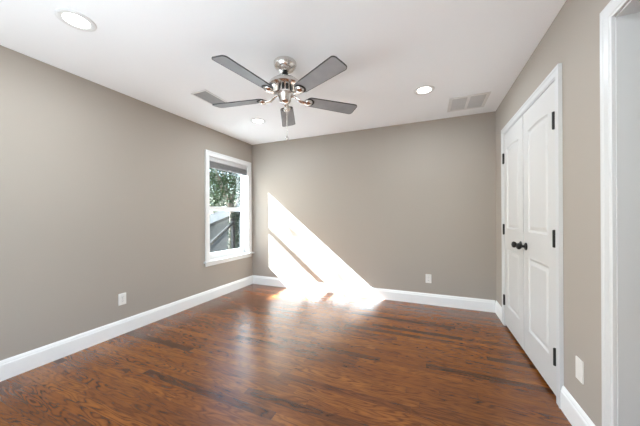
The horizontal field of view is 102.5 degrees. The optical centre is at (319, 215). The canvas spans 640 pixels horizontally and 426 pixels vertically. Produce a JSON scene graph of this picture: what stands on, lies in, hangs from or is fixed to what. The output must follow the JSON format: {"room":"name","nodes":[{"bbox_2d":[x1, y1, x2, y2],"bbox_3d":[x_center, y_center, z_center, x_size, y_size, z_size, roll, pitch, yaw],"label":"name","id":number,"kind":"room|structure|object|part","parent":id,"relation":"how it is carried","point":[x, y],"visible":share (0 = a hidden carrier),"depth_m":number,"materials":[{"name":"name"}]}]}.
{"room":"empty bedroom","nodes":[
{"label":"empty bedroom","id":0,"kind":"room"},
{"bbox_2d":[0,45,252,360],"bbox_3d":[-2.115,-0.025,2.535,0.140,2.440,4.394,0,0,23],"label":"wall","id":1,"kind":"structure","parent":0,"point":[102,188],"depth_m":2.35,"materials":[{"name":"beige paint"}]},
{"bbox_2d":[118,292,125,305],"bbox_3d":[-2.001,0.843,2.603,0.008,0.117,0.072,0,0,23],"label":"wall outlet","id":2,"kind":"object","parent":1,"relation":"attached to","point":[121,297],"visible":1,"depth_m":2.60,"materials":[{"name":"plastic"}]},
{"bbox_2d":[0,275,252,381],"bbox_3d":[-2.010,1.122,2.569,0.016,0.146,4.254,0,0,23],"label":"baseboard","id":3,"kind":"structure","parent":1,"relation":"attached to","point":[10,367],"depth_m":2.42,"materials":[{"name":"white wood"}]},
{"bbox_2d":[204,149,253,266],"bbox_3d":[-1.460,-0.106,4.061,0.214,1.632,1.063,0,0,23],"label":"window","id":4,"kind":"structure","parent":1,"relation":"in","point":[219,257],"depth_m":4.15,"materials":[{"name":"white wood"}]},
{"bbox_3d":[-1.524,-0.462,4.077,0.028,0.768,0.839,0,0,23],"label":"sash","id":5,"kind":"part","parent":4,"relation":"part of","materials":[{"name":"white"}]},
{"bbox_3d":[-1.491,0.243,4.064,0.028,0.762,0.839,0,0,23],"label":"sash","id":6,"kind":"part","parent":4,"relation":"part of","materials":[{"name":"white"}]},
{"bbox_2d":[209,157,246,175],"bbox_3d":[-1.425,-0.767,4.034,0.032,0.156,0.831,0,0,23],"label":"window blind","id":7,"kind":"object","parent":4,"relation":"attached to","point":[214,163],"visible":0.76,"depth_m":3.98,"materials":[{"name":"white"}]},
{"bbox_3d":[-1.426,-0.697,4.035,0.027,0.016,0.825,0,0,23],"label":"rail","id":8,"kind":"part","parent":7,"relation":"part of","materials":[{"name":"grey plastic"}]},
{"bbox_3d":[-1.484,-0.097,4.061,0.170,1.506,0.847,0,0,23],"label":"frame","id":9,"kind":"part","parent":4,"relation":"part of","materials":[{"name":"white wood"}]},
{"bbox_2d":[0,0,565,144],"bbox_3d":[0.370,-1.318,1.553,5.495,0.120,4.534,0,0,23],"label":"ceiling","id":10,"kind":"structure","parent":0,"point":[157,53],"depth_m":1.93,"materials":[{"name":"white paint"}]},
{"bbox_2d":[54,8,96,31],"bbox_3d":[-1.553,-1.244,1.640,0.196,0.008,0.196,0,0,23],"label":"recessed light","id":11,"kind":"object","parent":10,"relation":"in","point":[74,19],"visible":1,"depth_m":1.63,"materials":[{"name":"white plastic"}]},
{"bbox_2d":[191,89,226,104],"bbox_3d":[-1.162,-1.245,2.723,0.200,0.010,0.320,0,0,23],"label":"ceiling vent","id":12,"kind":"object","parent":10,"relation":"in","point":[205,95],"visible":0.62,"depth_m":2.69,"materials":[{"name":"metal"}]},
{"bbox_2d":[250,118,265,123],"bbox_3d":[-0.816,-1.248,3.385,0.196,0.008,0.196,0,0,23],"label":"recessed light","id":13,"kind":"object","parent":10,"relation":"in","point":[253,120],"visible":1,"depth_m":3.37,"materials":[{"name":"white plastic"}]},
{"bbox_2d":[212,55,356,139],"bbox_3d":[-0.315,-0.934,2.087,1.243,0.640,1.241,0,0,23],"label":"ceiling fan","id":14,"kind":"object","parent":10,"relation":"hanging from","point":[284,86],"visible":1,"depth_m":2.02,"materials":[{"name":"silver metal"}]},
{"bbox_3d":[-0.687,-0.962,2.199,0.460,0.035,0.136,0,0,14],"label":"blade","id":15,"kind":"part","parent":14,"relation":"part of","materials":[{"name":"grey wood"}]},
{"bbox_3d":[-0.502,-0.963,1.748,0.136,0.035,0.460,0,0,32],"label":"blade","id":16,"kind":"part","parent":14,"relation":"part of","materials":[{"name":"grey wood"}]},
{"bbox_3d":[-0.315,-0.964,2.515,0.136,0.035,0.460,0,0,-4],"label":"blade","id":17,"kind":"part","parent":14,"relation":"part of","materials":[{"name":"grey wood"}]},
{"bbox_3d":[-0.015,-0.966,1.784,0.136,0.035,0.460,0,0,-40],"label":"blade","id":18,"kind":"part","parent":14,"relation":"part of","materials":[{"name":"grey wood"}]},
{"bbox_3d":[0.100,-0.967,2.258,0.460,0.035,0.136,0,0,-22],"label":"blade","id":19,"kind":"part","parent":14,"relation":"part of","materials":[{"name":"grey wood"}]},
{"bbox_2d":[414,85,434,94],"bbox_3d":[1.043,-1.258,2.577,0.196,0.008,0.196,0,0,23],"label":"recessed light","id":20,"kind":"object","parent":10,"relation":"in","point":[426,89],"visible":1,"depth_m":2.57,"materials":[{"name":"white plastic"}]},
{"bbox_2d":[447,91,490,111],"bbox_3d":[1.640,-1.260,2.862,0.380,0.010,0.387,0,0,23],"label":"ceiling vent","id":21,"kind":"object","parent":10,"relation":"in","point":[478,100],"visible":1,"depth_m":2.83,"materials":[{"name":"metal"}]},
{"bbox_2d":[0,284,571,425],"bbox_3d":[0.384,1.242,1.553,5.495,0.120,4.534,0,0,23],"label":"floor","id":22,"kind":"structure","parent":0,"point":[253,354],"depth_m":1.94,"materials":[{"name":"brown wood"}]},
{"bbox_2d":[252,111,495,300],"bbox_3d":[0.499,-0.039,3.888,3.895,2.440,0.140,0,0,23],"label":"wall","id":23,"kind":"structure","parent":0,"point":[388,207],"depth_m":3.64,"materials":[{"name":"beige paint"}]},
{"bbox_2d":[253,275,494,312],"bbox_3d":[0.474,1.109,3.816,3.583,0.146,0.016,0,0,23],"label":"baseboard","id":24,"kind":"structure","parent":23,"relation":"attached to","point":[477,304],"depth_m":3.62,"materials":[{"name":"white wood"}]},
{"bbox_2d":[426,274,430,282],"bbox_3d":[1.440,0.833,3.410,0.072,0.117,0.008,0,0,23],"label":"wall outlet","id":25,"kind":"object","parent":23,"relation":"attached to","point":[428,276],"visible":1,"depth_m":3.41,"materials":[{"name":"plastic"}]},
{"bbox_2d":[495,0,630,425],"bbox_3d":[1.341,-0.043,1.068,0.140,2.440,4.394,0,0,23],"label":"wall","id":26,"kind":"structure","parent":0,"point":[572,39],"depth_m":1.39,"materials":[{"name":"beige paint"}]},
{"bbox_2d":[502,115,523,349],"bbox_3d":[1.839,0.143,2.483,0.103,2.006,0.615,0,0,23],"label":"door","id":27,"kind":"structure","parent":26,"relation":"in","point":[512,157],"depth_m":2.43,"materials":[{"name":"white painted wood"},{"name":"black metal"}]},
{"bbox_3d":[1.727,0.254,2.261,0.069,0.062,0.062,0,0,23],"label":"knob","id":28,"kind":"part","parent":27,"relation":"part of","materials":[{"name":"black metal"}]},
{"bbox_2d":[501,63,563,408],"bbox_3d":[1.729,0.122,2.184,0.020,2.104,1.350,0,0,23],"label":"trim","id":29,"kind":"structure","parent":26,"relation":"attached to","point":[555,75],"depth_m":1.59,"materials":[{"name":"white wood"}]},
{"bbox_2d":[516,81,555,394],"bbox_3d":[1.594,0.144,1.905,0.103,2.006,0.616,0,0,23],"label":"door","id":30,"kind":"structure","parent":26,"relation":"in","point":[539,119],"depth_m":1.85,"materials":[{"name":"white painted wood"},{"name":"black metal"}]},
{"bbox_3d":[1.676,0.254,2.140,0.069,0.062,0.062,0,0,23],"label":"knob","id":31,"kind":"part","parent":30,"relation":"part of","materials":[{"name":"black metal"}]},
{"bbox_2d":[495,300,594,425],"bbox_3d":[1.303,1.104,1.163,0.016,0.146,4.254,0,0,23],"label":"baseboard","id":32,"kind":"structure","parent":26,"relation":"attached to","point":[571,409],"depth_m":1.46,"materials":[{"name":"white wood"}]},
{"bbox_2d":[575,356,583,384],"bbox_3d":[1.401,0.831,1.388,0.008,0.119,0.072,0,0,23],"label":"blank wall plate","id":33,"kind":"object","parent":26,"relation":"attached to","point":[579,364],"visible":1,"depth_m":1.38,"materials":[{"name":"plastic"}]},
{"bbox_2d":[600,0,639,425],"bbox_3d":[1.176,0.123,0.699,0.162,2.108,0.985,0,0,23],"label":"trim","id":34,"kind":"structure","parent":26,"relation":"attached to","point":[620,34],"depth_m":1.10,"materials":[{"name":"white wood"}]},
{"label":"outside","id":35,"kind":"structure","parent":0,"visible":0},
{"bbox_3d":[-11.041,1.919,19.899,29.840,0.150,52.000,0,0,23],"label":"ground","id":36,"kind":"structure","parent":35,"visible":0},
{"bbox_2d":[210,218,234,248],"bbox_3d":[-3.035,0.940,6.831,0.080,1.720,2.200,0,0,23],"label":"stair rail","id":37,"kind":"object","parent":36,"relation":"on","point":[232,224],"visible":0.3,"depth_m":7.73,"materials":[{"name":"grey wood"}]},
{"bbox_3d":[-2.629,0.938,7.788,0.080,1.720,0.100,0,0,23],"label":"post","id":38,"kind":"part","parent":37,"relation":"part of","materials":[{"name":"grey wood"}]},
{"bbox_2d":[209,168,240,248],"bbox_3d":[-3.285,-0.910,9.028,3.013,5.424,4.957,0,0,23],"label":"tree","id":39,"kind":"object","parent":36,"relation":"on","point":[229,198],"visible":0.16,"depth_m":8.55,"materials":[{"name":"green plant"}]},
{"bbox_2d":[209,170,240,206],"bbox_3d":[-7.298,-1.417,19.481,3.133,6.481,6.724,0,0,5],"label":"tree","id":40,"kind":"object","parent":36,"relation":"on","point":[209,170],"visible":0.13,"depth_m":18.79,"materials":[{"name":"green plant"}]},
{"bbox_2d":[210,204,240,252],"bbox_3d":[-4.418,0.488,11.001,1.300,2.640,5.600,0,0,23],"label":"garden shed","id":41,"kind":"object","parent":36,"relation":"on","point":[218,220],"visible":0.12,"depth_m":10.57,"materials":[{"name":"grey"}]},
{"bbox_2d":[210,191,240,212],"bbox_3d":[-5.410,0.218,14.029,1.423,3.182,7.778,0,0,23],"label":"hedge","id":42,"kind":"object","parent":36,"relation":"on","point":[219,199],"visible":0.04,"depth_m":13.73,"materials":[{"name":"green plant"}]},
{"bbox_2d":[227,212,240,249],"bbox_3d":[-2.814,0.827,8.520,0.570,1.944,0.573,0,0,23],"label":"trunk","id":43,"kind":"object","parent":36,"relation":"on","point":[235,215],"visible":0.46,"depth_m":8.46,"materials":[{"name":"green plant"}]}
]}

